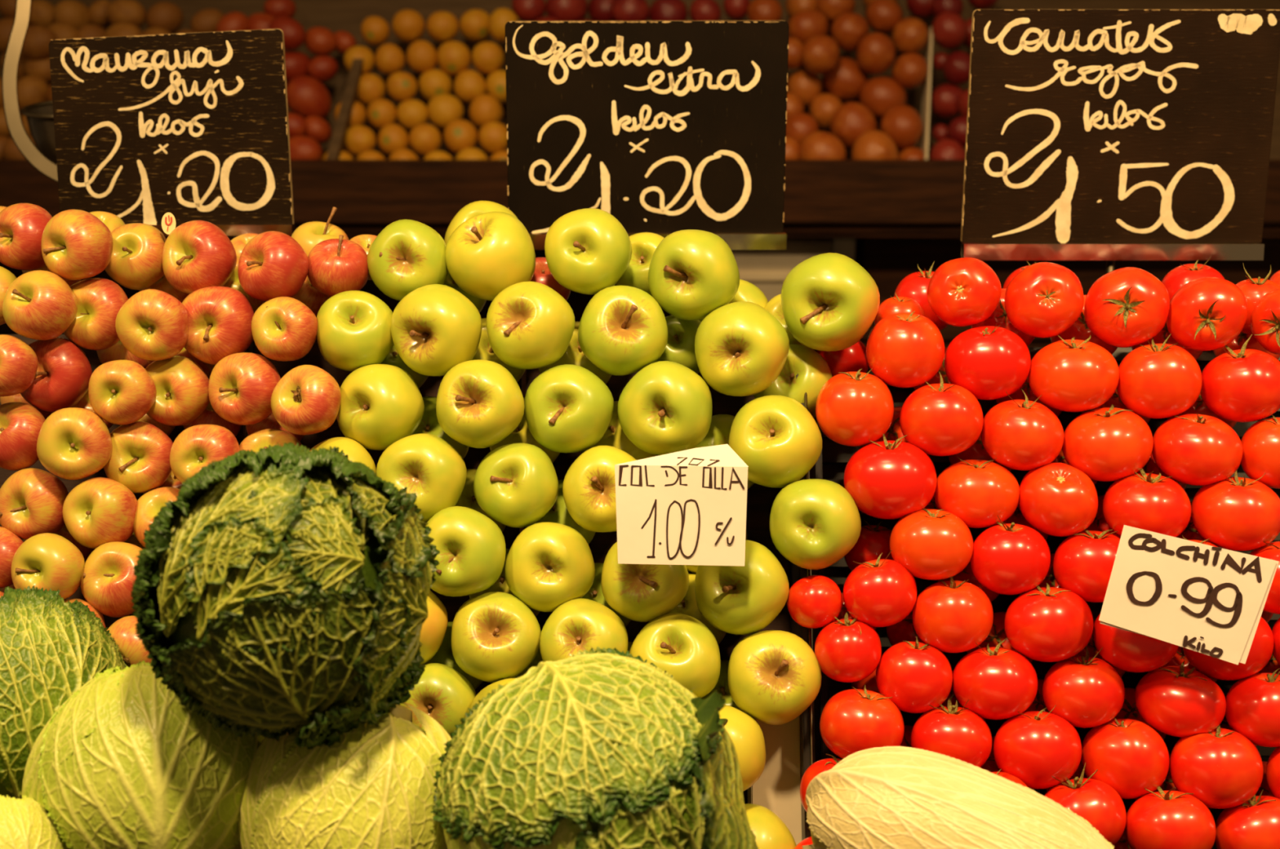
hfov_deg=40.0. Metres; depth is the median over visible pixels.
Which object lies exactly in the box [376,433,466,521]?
apple
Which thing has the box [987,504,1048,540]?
tomato
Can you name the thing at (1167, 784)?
tomato
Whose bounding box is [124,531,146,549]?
apple
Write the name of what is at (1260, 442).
tomato
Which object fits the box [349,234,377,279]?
apple
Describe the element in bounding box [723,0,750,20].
tomato
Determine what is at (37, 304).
apple
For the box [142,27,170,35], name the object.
fruit
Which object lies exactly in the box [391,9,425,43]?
citrus fruit
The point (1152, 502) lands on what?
tomato
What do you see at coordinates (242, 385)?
apple
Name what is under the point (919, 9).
onion
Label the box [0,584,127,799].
cabbage
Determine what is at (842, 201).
shelf
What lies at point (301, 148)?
fruit
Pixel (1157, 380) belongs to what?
tomato
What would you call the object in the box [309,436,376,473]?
apple
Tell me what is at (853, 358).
tomato
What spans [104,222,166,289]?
apple
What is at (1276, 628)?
tomato
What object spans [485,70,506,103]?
citrus fruit
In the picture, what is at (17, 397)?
apple
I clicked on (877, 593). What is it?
tomato
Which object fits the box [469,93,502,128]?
citrus fruit
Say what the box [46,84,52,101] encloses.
fruit
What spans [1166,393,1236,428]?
tomato
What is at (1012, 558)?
tomato
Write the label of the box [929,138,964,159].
onion
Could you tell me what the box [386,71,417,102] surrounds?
citrus fruit
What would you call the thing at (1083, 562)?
tomato
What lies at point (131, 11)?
fruit
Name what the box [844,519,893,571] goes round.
tomato
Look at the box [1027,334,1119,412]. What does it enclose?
tomato
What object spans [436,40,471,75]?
citrus fruit
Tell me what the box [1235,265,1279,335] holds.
tomato
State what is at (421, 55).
citrus fruit
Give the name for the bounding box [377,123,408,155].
citrus fruit
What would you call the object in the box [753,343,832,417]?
apple
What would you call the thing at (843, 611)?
tomato
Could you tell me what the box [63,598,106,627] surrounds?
apple
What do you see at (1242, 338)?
tomato
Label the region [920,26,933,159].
divider
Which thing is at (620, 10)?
onion
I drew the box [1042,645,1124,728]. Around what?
tomato
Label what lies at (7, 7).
fruit
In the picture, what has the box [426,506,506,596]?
apple
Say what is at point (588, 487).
apple
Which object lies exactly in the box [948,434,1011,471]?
tomato
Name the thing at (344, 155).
citrus fruit
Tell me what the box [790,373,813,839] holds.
divider
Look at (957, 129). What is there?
onion
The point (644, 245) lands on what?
apple
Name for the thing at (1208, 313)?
tomato
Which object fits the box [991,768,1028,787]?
tomato
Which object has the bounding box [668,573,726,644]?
apple
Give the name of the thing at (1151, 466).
tomato
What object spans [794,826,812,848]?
tomato
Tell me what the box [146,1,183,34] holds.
fruit
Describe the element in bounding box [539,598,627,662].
apple
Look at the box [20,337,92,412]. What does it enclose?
apple
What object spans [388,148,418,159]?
citrus fruit
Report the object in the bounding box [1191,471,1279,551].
tomato
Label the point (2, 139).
fruit
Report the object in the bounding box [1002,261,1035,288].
tomato
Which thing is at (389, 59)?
citrus fruit
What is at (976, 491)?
tomato
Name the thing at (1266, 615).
tomato
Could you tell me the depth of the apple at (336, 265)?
1.53 m
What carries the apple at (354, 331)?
on the apple at (381, 405)
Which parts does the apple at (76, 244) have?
stem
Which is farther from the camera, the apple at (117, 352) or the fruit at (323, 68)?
the fruit at (323, 68)
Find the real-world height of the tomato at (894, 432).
0.059 m
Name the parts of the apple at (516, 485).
stem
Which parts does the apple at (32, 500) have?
stem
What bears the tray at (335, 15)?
on the shelf
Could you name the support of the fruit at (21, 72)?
on the tray at (335, 15)
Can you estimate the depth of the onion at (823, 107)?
2.92 m
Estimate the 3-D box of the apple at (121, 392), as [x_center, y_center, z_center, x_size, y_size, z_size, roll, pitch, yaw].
[-0.437,-0.028,1.490,0.055,0.056,0.047,6,21,16]
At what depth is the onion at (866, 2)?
2.99 m
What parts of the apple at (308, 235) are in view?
stem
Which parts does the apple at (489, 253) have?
stem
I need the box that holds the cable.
[1,0,57,182]
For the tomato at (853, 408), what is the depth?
1.48 m
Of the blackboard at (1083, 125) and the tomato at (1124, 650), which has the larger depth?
the blackboard at (1083, 125)
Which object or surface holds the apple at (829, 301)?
on the apple at (813, 371)
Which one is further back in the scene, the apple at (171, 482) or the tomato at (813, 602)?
the apple at (171, 482)
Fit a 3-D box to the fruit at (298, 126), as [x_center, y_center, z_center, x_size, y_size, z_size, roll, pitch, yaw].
[-0.571,-0.488,2.886,0.052,0.045,0.044,1,20,2]
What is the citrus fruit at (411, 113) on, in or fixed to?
on the shelf
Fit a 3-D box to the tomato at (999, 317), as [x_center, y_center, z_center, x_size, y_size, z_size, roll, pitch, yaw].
[0.326,-0.091,1.568,0.060,0.059,0.057,9,22,22]
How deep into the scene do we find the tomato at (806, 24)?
2.93 m
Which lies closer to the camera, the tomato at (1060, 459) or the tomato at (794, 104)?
the tomato at (1060, 459)
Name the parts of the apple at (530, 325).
stem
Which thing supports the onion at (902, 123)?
on the shelf
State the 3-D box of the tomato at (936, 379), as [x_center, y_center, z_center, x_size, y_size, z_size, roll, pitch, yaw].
[0.275,-0.041,1.569,0.057,0.064,0.062,-19,27,-41]
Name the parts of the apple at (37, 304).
stem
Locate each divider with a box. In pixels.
[325,58,363,159]
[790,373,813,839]
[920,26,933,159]
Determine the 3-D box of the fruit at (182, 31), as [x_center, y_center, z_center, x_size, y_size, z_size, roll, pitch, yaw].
[-0.753,-0.632,2.943,0.064,0.055,0.053,10,22,26]
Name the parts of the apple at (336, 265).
stem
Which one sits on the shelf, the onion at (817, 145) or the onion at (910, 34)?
the onion at (817, 145)
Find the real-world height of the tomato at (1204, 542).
0.063 m
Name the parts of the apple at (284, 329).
stem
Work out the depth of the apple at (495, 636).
1.44 m
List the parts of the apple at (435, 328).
stem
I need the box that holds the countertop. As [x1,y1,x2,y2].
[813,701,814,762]
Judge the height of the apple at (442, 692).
0.070 m
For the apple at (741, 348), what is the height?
0.080 m
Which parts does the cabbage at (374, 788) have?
cut stem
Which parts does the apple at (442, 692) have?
stem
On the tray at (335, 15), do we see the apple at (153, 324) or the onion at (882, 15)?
the onion at (882, 15)
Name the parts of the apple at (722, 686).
stem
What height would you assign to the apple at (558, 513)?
0.066 m
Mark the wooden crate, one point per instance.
(888, 261)
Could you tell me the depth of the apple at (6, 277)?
1.52 m
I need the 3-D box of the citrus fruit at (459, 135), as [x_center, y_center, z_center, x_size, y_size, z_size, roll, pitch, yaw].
[-0.295,-0.472,2.889,0.054,0.056,0.056,-16,26,-37]
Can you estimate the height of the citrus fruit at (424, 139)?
0.054 m
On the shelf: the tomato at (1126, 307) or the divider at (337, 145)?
the divider at (337, 145)
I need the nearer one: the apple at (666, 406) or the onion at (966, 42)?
the apple at (666, 406)
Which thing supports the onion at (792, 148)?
on the shelf
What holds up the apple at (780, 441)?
on the apple at (815, 523)
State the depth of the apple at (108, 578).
1.45 m
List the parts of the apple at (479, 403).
stem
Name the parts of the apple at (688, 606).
stem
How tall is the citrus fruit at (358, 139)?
0.051 m
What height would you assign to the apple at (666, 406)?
0.081 m
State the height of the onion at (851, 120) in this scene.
0.079 m
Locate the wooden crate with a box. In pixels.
[854,237,1279,347]
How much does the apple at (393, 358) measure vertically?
0.066 m
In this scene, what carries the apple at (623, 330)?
on the apple at (666, 406)
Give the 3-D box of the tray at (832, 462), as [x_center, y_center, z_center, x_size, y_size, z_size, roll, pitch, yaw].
[0.505,0.227,1.552,0.697,0.558,0.378,0,20,0]
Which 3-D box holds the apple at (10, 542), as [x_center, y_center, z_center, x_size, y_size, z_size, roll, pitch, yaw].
[-0.543,0.112,1.484,0.053,0.051,0.049,9,22,23]
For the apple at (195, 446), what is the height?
0.058 m
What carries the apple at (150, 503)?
on the display board
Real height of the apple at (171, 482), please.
0.051 m
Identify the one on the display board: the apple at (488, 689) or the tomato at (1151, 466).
the apple at (488, 689)
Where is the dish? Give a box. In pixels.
[21,100,56,163]
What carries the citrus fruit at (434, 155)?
on the shelf
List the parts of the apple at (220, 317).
stem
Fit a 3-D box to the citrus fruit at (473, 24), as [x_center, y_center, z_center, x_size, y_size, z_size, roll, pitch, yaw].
[-0.277,-0.673,2.967,0.056,0.054,0.054,-5,21,-13]
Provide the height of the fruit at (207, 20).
0.050 m
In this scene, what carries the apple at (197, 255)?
on the apple at (220, 317)
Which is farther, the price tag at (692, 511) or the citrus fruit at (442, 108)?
the citrus fruit at (442, 108)
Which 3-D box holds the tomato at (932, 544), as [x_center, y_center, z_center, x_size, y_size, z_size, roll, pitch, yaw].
[0.244,0.100,1.474,0.069,0.059,0.064,1,20,4]
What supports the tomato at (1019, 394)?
in the tray at (832, 462)
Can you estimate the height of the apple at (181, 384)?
0.061 m
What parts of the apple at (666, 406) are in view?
stem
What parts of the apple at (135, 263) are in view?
stem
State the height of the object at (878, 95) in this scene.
0.074 m
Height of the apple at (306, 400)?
0.058 m
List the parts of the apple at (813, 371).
stem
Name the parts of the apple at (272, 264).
stem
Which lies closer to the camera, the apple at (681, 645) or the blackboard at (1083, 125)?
the apple at (681, 645)
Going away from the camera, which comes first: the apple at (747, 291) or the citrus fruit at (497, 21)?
the apple at (747, 291)
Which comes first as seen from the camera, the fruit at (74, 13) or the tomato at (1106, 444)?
the tomato at (1106, 444)
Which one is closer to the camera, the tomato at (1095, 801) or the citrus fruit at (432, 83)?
the tomato at (1095, 801)
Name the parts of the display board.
pale card strip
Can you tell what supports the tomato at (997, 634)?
in the tray at (832, 462)
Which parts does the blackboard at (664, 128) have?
wooden panel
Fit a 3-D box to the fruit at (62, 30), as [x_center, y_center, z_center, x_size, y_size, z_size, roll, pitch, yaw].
[-0.968,-0.645,2.942,0.063,0.054,0.054,1,20,4]
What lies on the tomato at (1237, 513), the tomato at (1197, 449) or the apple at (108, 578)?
the tomato at (1197, 449)
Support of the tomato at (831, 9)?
on the tray at (335, 15)
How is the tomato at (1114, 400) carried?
in the tray at (832, 462)
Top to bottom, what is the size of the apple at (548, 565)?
0.076 m
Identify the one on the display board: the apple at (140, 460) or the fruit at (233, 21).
the apple at (140, 460)
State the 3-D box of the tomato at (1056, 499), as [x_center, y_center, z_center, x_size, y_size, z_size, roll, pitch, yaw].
[0.353,0.063,1.486,0.068,0.060,0.062,11,23,28]
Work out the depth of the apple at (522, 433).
1.53 m
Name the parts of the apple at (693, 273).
stem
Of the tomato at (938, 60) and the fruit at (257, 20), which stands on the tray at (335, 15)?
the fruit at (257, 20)
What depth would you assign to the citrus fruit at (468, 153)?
2.85 m
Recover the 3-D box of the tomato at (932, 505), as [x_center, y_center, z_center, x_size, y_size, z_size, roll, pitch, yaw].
[0.259,0.076,1.547,0.063,0.058,0.058,3,20,8]
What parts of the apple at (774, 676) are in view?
stem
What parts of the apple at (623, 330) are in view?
stem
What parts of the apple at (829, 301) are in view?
stem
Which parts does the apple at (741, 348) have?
stem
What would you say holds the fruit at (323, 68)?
on the fruit at (307, 96)
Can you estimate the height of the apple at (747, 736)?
0.076 m
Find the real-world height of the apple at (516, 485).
0.072 m
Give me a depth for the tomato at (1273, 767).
1.43 m
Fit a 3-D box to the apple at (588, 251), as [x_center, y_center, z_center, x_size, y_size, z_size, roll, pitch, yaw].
[-0.045,-0.151,1.533,0.076,0.075,0.072,5,21,13]
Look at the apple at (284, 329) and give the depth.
1.49 m
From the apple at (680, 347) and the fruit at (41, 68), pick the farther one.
the fruit at (41, 68)
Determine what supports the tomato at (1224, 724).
in the tray at (832, 462)
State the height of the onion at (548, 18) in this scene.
0.060 m
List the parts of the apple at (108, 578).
stem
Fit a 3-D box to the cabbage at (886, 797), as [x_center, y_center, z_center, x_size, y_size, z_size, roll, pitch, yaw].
[0.239,0.324,1.294,0.248,0.150,0.129,8,21,21]
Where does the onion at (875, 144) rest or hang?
on the shelf
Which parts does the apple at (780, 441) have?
stem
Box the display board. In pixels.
[0,334,801,844]
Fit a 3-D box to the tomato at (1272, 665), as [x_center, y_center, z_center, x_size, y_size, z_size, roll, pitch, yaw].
[0.546,0.210,1.520,0.058,0.055,0.058,-9,22,-24]
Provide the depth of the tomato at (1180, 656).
1.50 m
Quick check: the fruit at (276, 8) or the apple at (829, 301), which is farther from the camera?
the fruit at (276, 8)
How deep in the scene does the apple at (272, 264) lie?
1.51 m
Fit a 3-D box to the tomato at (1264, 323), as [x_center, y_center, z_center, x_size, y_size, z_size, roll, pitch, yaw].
[0.554,-0.087,1.511,0.062,0.059,0.064,16,26,38]
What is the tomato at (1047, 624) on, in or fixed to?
on the tomato at (1086, 691)
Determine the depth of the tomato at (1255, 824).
1.41 m
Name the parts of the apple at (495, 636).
stem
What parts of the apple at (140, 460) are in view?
stem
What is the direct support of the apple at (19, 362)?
on the apple at (21, 424)
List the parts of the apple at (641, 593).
stem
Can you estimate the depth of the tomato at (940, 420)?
1.47 m
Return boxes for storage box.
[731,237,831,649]
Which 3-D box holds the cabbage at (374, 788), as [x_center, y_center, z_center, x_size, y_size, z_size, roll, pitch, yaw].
[-0.209,0.285,1.281,0.162,0.159,0.162,14,24,34]
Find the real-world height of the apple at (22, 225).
0.059 m
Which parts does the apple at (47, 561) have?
stem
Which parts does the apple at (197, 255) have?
stem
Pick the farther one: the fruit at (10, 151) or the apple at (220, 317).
the fruit at (10, 151)
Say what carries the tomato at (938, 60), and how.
on the onion at (944, 99)
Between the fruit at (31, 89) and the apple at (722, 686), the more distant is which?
the fruit at (31, 89)
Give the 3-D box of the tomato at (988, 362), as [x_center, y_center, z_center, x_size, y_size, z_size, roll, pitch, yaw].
[0.299,-0.056,1.514,0.073,0.069,0.065,4,20,12]
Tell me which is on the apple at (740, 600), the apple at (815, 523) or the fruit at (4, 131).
the apple at (815, 523)
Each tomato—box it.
[786,574,842,628]
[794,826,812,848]
[800,753,842,812]
[814,611,881,682]
[815,368,893,446]
[817,340,869,376]
[819,684,904,758]
[822,592,875,629]
[843,434,937,519]
[843,550,916,626]
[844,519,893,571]
[850,667,901,711]
[866,311,944,387]
[874,293,925,324]
[875,406,929,456]
[875,637,952,713]
[886,595,923,645]
[889,508,973,580]
[893,261,948,330]
[899,373,983,456]
[900,724,913,746]
[911,576,993,653]
[911,693,991,767]
[913,347,978,399]
[924,477,937,509]
[926,257,1001,326]
[933,457,1019,528]
[937,542,999,601]
[942,670,986,720]
[944,324,1031,399]
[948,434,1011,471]
[951,637,1038,719]
[966,611,1033,662]
[969,515,1050,595]
[971,288,1035,346]
[980,390,1063,471]
[980,735,999,772]
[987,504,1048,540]
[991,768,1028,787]
[993,705,1081,788]
[995,377,1062,417]
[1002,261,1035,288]
[1004,262,1084,337]
[1004,582,1093,662]
[1006,679,1049,719]
[1018,462,1097,536]
[1019,552,1060,595]
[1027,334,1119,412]
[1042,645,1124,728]
[1044,762,1126,844]
[1045,760,1087,791]
[1049,294,1117,354]
[1051,431,1097,484]
[1053,528,1120,602]
[1062,404,1153,481]
[1074,620,1125,677]
[1080,717,1169,799]
[1083,388,1151,423]
[1084,266,1169,347]
[1086,494,1120,537]
[1093,611,1178,672]
[1102,468,1191,537]
[1112,687,1166,740]
[1113,812,1131,848]
[1116,333,1202,418]
[1124,786,1215,848]
[1131,323,1203,359]
[1133,753,1177,800]
[1134,660,1226,737]
[1136,453,1186,489]
[1147,645,1217,682]
[1151,413,1242,485]
[1161,257,1224,301]
[1165,276,1248,351]
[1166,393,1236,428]
[1168,724,1263,808]
[1176,502,1222,548]
[1182,535,1217,546]
[1182,616,1274,679]
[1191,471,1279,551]
[1200,333,1279,422]
[1213,332,1279,359]
[1214,790,1279,848]
[1219,715,1257,746]
[1225,667,1279,746]
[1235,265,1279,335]
[1240,414,1279,488]
[1248,541,1279,614]
[1249,288,1279,355]
[1255,760,1274,796]
[1257,653,1279,674]
[1261,610,1273,622]
[1266,746,1279,798]
[1269,270,1279,285]
[1271,617,1279,665]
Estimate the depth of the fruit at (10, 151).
2.84 m
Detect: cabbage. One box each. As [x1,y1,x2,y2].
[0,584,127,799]
[0,795,69,848]
[22,660,265,848]
[130,442,439,749]
[238,702,451,848]
[430,646,758,848]
[802,746,1114,848]
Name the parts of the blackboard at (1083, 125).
post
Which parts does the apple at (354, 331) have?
stem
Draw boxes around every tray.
[0,0,1279,159]
[808,347,1279,848]
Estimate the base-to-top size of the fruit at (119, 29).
0.058 m
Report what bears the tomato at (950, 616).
in the tray at (832, 462)
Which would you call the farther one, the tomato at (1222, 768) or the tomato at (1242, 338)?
the tomato at (1242, 338)
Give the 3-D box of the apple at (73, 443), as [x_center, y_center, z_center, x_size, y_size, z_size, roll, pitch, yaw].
[-0.476,0.015,1.482,0.061,0.061,0.053,-3,20,-9]
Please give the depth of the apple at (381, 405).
1.48 m
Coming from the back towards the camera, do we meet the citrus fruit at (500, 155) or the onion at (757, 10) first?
the onion at (757, 10)
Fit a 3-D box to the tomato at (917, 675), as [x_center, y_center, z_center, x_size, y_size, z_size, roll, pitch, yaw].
[0.228,0.206,1.459,0.063,0.065,0.058,5,21,14]
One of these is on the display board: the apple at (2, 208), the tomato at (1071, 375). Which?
the apple at (2, 208)
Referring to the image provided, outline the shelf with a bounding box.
[0,160,1279,533]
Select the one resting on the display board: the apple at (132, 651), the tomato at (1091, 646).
the apple at (132, 651)
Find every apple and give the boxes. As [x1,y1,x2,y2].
[0,203,52,270]
[0,206,5,212]
[0,266,16,324]
[0,334,38,396]
[0,393,53,419]
[0,401,45,471]
[0,467,68,540]
[0,526,23,588]
[0,584,15,592]
[2,270,77,340]
[11,533,84,599]
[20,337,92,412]
[22,265,80,286]
[36,407,112,479]
[40,209,113,279]
[55,524,94,559]
[62,477,137,548]
[63,277,128,350]
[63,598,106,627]
[73,391,113,428]
[80,541,142,617]
[88,360,156,425]
[89,211,124,231]
[96,340,153,368]
[103,421,173,493]
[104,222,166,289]
[106,615,151,667]
[115,288,188,360]
[120,413,175,435]
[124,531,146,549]
[133,486,179,548]
[138,275,189,302]
[143,471,182,493]
[145,355,209,426]
[162,220,236,293]
[169,424,239,483]
[174,347,215,377]
[182,286,253,364]
[182,402,241,436]
[208,352,280,425]
[223,255,266,313]
[231,233,257,255]
[237,231,309,301]
[239,428,302,453]
[245,413,305,441]
[251,296,317,361]
[271,364,341,435]
[291,206,348,256]
[291,275,330,317]
[307,235,368,297]
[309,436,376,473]
[316,290,394,371]
[336,364,424,450]
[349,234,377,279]
[367,219,448,300]
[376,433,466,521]
[380,345,428,388]
[390,284,482,376]
[400,662,476,738]
[412,396,468,458]
[419,590,448,664]
[423,622,483,688]
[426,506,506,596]
[435,360,524,448]
[444,200,518,245]
[444,211,535,301]
[444,271,486,312]
[451,591,541,682]
[455,468,506,532]
[469,548,539,617]
[470,677,515,708]
[472,318,525,382]
[473,443,559,528]
[486,281,574,368]
[489,396,559,462]
[504,522,595,612]
[514,649,543,678]
[524,364,613,453]
[524,479,595,544]
[530,257,570,300]
[538,321,612,384]
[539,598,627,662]
[544,208,631,294]
[562,445,636,532]
[577,285,667,375]
[581,400,656,460]
[581,562,631,626]
[600,542,688,622]
[615,232,664,296]
[617,360,712,455]
[627,641,632,651]
[629,613,720,697]
[648,229,739,319]
[654,315,701,373]
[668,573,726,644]
[685,529,746,573]
[691,413,754,489]
[694,301,789,396]
[694,539,789,635]
[699,279,768,321]
[701,659,755,719]
[719,704,765,791]
[728,395,822,488]
[728,630,822,724]
[744,803,796,848]
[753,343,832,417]
[764,293,808,347]
[769,479,861,569]
[781,253,879,351]
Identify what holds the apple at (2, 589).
on the display board
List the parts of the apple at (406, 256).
stem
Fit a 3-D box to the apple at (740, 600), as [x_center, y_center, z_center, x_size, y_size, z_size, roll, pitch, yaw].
[0.085,0.136,1.470,0.080,0.079,0.075,8,22,22]
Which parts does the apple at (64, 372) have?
stem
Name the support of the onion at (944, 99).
on the tray at (335, 15)
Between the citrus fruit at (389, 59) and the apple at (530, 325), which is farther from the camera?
the citrus fruit at (389, 59)
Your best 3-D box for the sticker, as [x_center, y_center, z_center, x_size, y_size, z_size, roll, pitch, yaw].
[-0.414,-0.177,1.545,0.012,0.019,0.005,-6,21,-17]
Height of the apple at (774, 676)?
0.077 m
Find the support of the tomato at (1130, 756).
in the tray at (832, 462)
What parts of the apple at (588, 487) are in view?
stem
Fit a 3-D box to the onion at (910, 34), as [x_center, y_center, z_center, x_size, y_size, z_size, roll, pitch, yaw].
[0.450,-0.647,2.933,0.060,0.061,0.064,1,20,2]
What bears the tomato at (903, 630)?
in the tray at (832, 462)
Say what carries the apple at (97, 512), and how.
on the apple at (108, 578)
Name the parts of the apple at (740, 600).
stem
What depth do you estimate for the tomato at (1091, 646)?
1.50 m
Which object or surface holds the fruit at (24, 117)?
on the shelf
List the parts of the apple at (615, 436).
stem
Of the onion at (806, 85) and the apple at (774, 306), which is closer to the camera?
the apple at (774, 306)
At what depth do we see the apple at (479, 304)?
1.57 m
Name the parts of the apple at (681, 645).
stem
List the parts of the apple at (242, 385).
stem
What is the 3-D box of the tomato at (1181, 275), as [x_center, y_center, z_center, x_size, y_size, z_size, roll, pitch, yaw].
[0.504,-0.122,1.601,0.060,0.062,0.056,9,22,22]
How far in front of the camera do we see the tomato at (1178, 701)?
1.44 m
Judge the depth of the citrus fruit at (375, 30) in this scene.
2.94 m
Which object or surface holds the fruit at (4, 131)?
on the shelf
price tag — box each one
[614,444,748,565]
[1098,524,1279,664]
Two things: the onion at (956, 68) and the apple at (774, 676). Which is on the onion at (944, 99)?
the onion at (956, 68)
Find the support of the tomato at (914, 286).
on the tray at (832, 462)
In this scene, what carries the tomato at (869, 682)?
in the tray at (832, 462)
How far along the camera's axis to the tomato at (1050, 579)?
1.51 m
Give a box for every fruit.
[0,0,16,17]
[0,17,13,53]
[0,53,27,80]
[0,78,3,107]
[0,106,22,138]
[0,135,8,159]
[1,135,35,159]
[17,75,48,110]
[21,25,57,60]
[21,115,31,136]
[24,57,51,83]
[29,0,54,27]
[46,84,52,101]
[47,22,77,39]
[53,0,91,30]
[76,23,106,38]
[88,0,111,26]
[104,22,142,36]
[106,0,146,27]
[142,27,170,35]
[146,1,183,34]
[176,30,195,33]
[190,8,224,32]
[216,12,249,31]
[248,13,275,30]
[263,0,296,18]
[267,16,305,50]
[284,50,311,82]
[286,75,331,119]
[288,112,307,137]
[289,135,322,159]
[304,26,337,56]
[304,115,331,143]
[306,55,337,82]
[321,151,353,159]
[333,31,356,54]
[334,101,367,126]
[343,45,374,74]
[345,124,376,156]
[356,150,385,159]
[358,73,386,105]
[360,16,390,45]
[367,98,396,129]
[374,43,404,75]
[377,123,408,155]
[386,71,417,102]
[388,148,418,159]
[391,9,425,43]
[396,99,428,130]
[406,40,437,72]
[408,124,441,156]
[417,69,452,102]
[423,151,453,159]
[426,11,458,42]
[427,93,463,129]
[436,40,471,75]
[444,120,477,154]
[453,69,486,103]
[455,147,488,159]
[459,8,489,42]
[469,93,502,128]
[471,41,504,75]
[478,121,506,154]
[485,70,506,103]
[488,8,519,42]
[489,151,506,159]
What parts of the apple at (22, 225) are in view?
stem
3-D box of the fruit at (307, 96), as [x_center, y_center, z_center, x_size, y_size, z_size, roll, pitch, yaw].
[-0.553,-0.541,2.924,0.076,0.076,0.071,-9,22,-23]
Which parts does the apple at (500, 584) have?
stem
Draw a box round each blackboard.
[48,28,295,235]
[504,20,789,249]
[960,8,1279,274]
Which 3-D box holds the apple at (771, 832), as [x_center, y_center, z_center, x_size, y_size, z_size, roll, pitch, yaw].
[0.090,0.350,1.436,0.076,0.076,0.076,-7,21,-18]
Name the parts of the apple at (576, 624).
stem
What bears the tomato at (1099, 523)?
in the tray at (832, 462)
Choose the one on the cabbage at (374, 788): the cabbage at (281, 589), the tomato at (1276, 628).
the cabbage at (281, 589)
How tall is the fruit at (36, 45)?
0.057 m
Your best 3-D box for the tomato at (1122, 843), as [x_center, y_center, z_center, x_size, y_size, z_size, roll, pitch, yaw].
[0.413,0.357,1.489,0.062,0.062,0.057,15,25,35]
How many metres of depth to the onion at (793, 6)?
2.98 m
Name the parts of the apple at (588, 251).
stem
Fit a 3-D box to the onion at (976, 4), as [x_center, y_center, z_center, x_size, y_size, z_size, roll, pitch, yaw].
[0.580,-0.728,2.971,0.054,0.056,0.058,14,24,33]
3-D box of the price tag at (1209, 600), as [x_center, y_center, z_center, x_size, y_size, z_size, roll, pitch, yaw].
[0.436,0.136,1.401,0.133,0.099,0.030,5,21,14]
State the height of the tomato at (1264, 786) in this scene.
0.058 m
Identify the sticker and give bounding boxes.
[161,212,175,234]
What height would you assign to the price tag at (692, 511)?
0.087 m
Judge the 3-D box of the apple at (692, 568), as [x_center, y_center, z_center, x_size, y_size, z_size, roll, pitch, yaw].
[0.060,0.099,1.541,0.068,0.067,0.067,5,21,13]
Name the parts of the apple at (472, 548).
stem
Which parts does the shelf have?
panel, rail, shelf, leg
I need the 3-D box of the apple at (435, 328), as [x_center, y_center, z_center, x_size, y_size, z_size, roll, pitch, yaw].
[-0.175,-0.080,1.505,0.079,0.078,0.071,9,22,24]
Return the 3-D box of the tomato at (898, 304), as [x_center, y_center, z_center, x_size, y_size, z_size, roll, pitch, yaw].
[0.231,-0.094,1.560,0.045,0.043,0.042,6,21,16]
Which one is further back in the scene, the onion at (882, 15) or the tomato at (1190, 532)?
the onion at (882, 15)
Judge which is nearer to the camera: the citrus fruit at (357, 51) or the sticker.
the sticker
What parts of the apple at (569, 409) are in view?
stem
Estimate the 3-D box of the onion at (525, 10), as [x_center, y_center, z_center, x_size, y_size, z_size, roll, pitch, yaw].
[-0.188,-0.704,2.965,0.057,0.055,0.056,9,22,24]
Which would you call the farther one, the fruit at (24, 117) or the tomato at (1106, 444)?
the fruit at (24, 117)
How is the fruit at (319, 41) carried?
on the fruit at (323, 68)
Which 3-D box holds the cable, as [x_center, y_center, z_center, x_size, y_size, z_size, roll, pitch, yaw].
[-0.653,-0.378,1.933,0.142,0.247,0.069,18,27,40]
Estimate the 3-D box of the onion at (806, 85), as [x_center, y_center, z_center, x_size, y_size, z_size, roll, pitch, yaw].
[0.277,-0.566,2.959,0.058,0.062,0.060,8,22,21]
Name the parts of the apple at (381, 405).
stem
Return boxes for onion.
[511,0,546,21]
[535,16,559,21]
[546,0,587,21]
[587,0,613,21]
[610,0,649,21]
[648,0,688,21]
[689,0,721,20]
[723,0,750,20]
[747,0,782,20]
[785,0,817,18]
[785,136,799,159]
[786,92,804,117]
[786,112,818,143]
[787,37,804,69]
[787,69,822,106]
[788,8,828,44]
[798,131,845,159]
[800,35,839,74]
[809,93,842,129]
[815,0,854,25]
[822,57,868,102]
[830,102,876,150]
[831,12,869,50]
[851,129,898,159]
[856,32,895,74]
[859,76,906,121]
[862,0,897,7]
[865,0,902,34]
[880,104,922,150]
[891,17,928,54]
[891,53,928,88]
[897,146,929,159]
[906,0,933,19]
[929,83,964,119]
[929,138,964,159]
[931,0,963,17]
[931,12,967,49]
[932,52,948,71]
[932,124,948,142]
[942,51,969,84]
[947,116,966,148]
[957,89,968,116]
[962,17,972,48]
[967,0,998,9]
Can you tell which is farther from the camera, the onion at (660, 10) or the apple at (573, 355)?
the onion at (660, 10)
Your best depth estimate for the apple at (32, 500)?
1.48 m

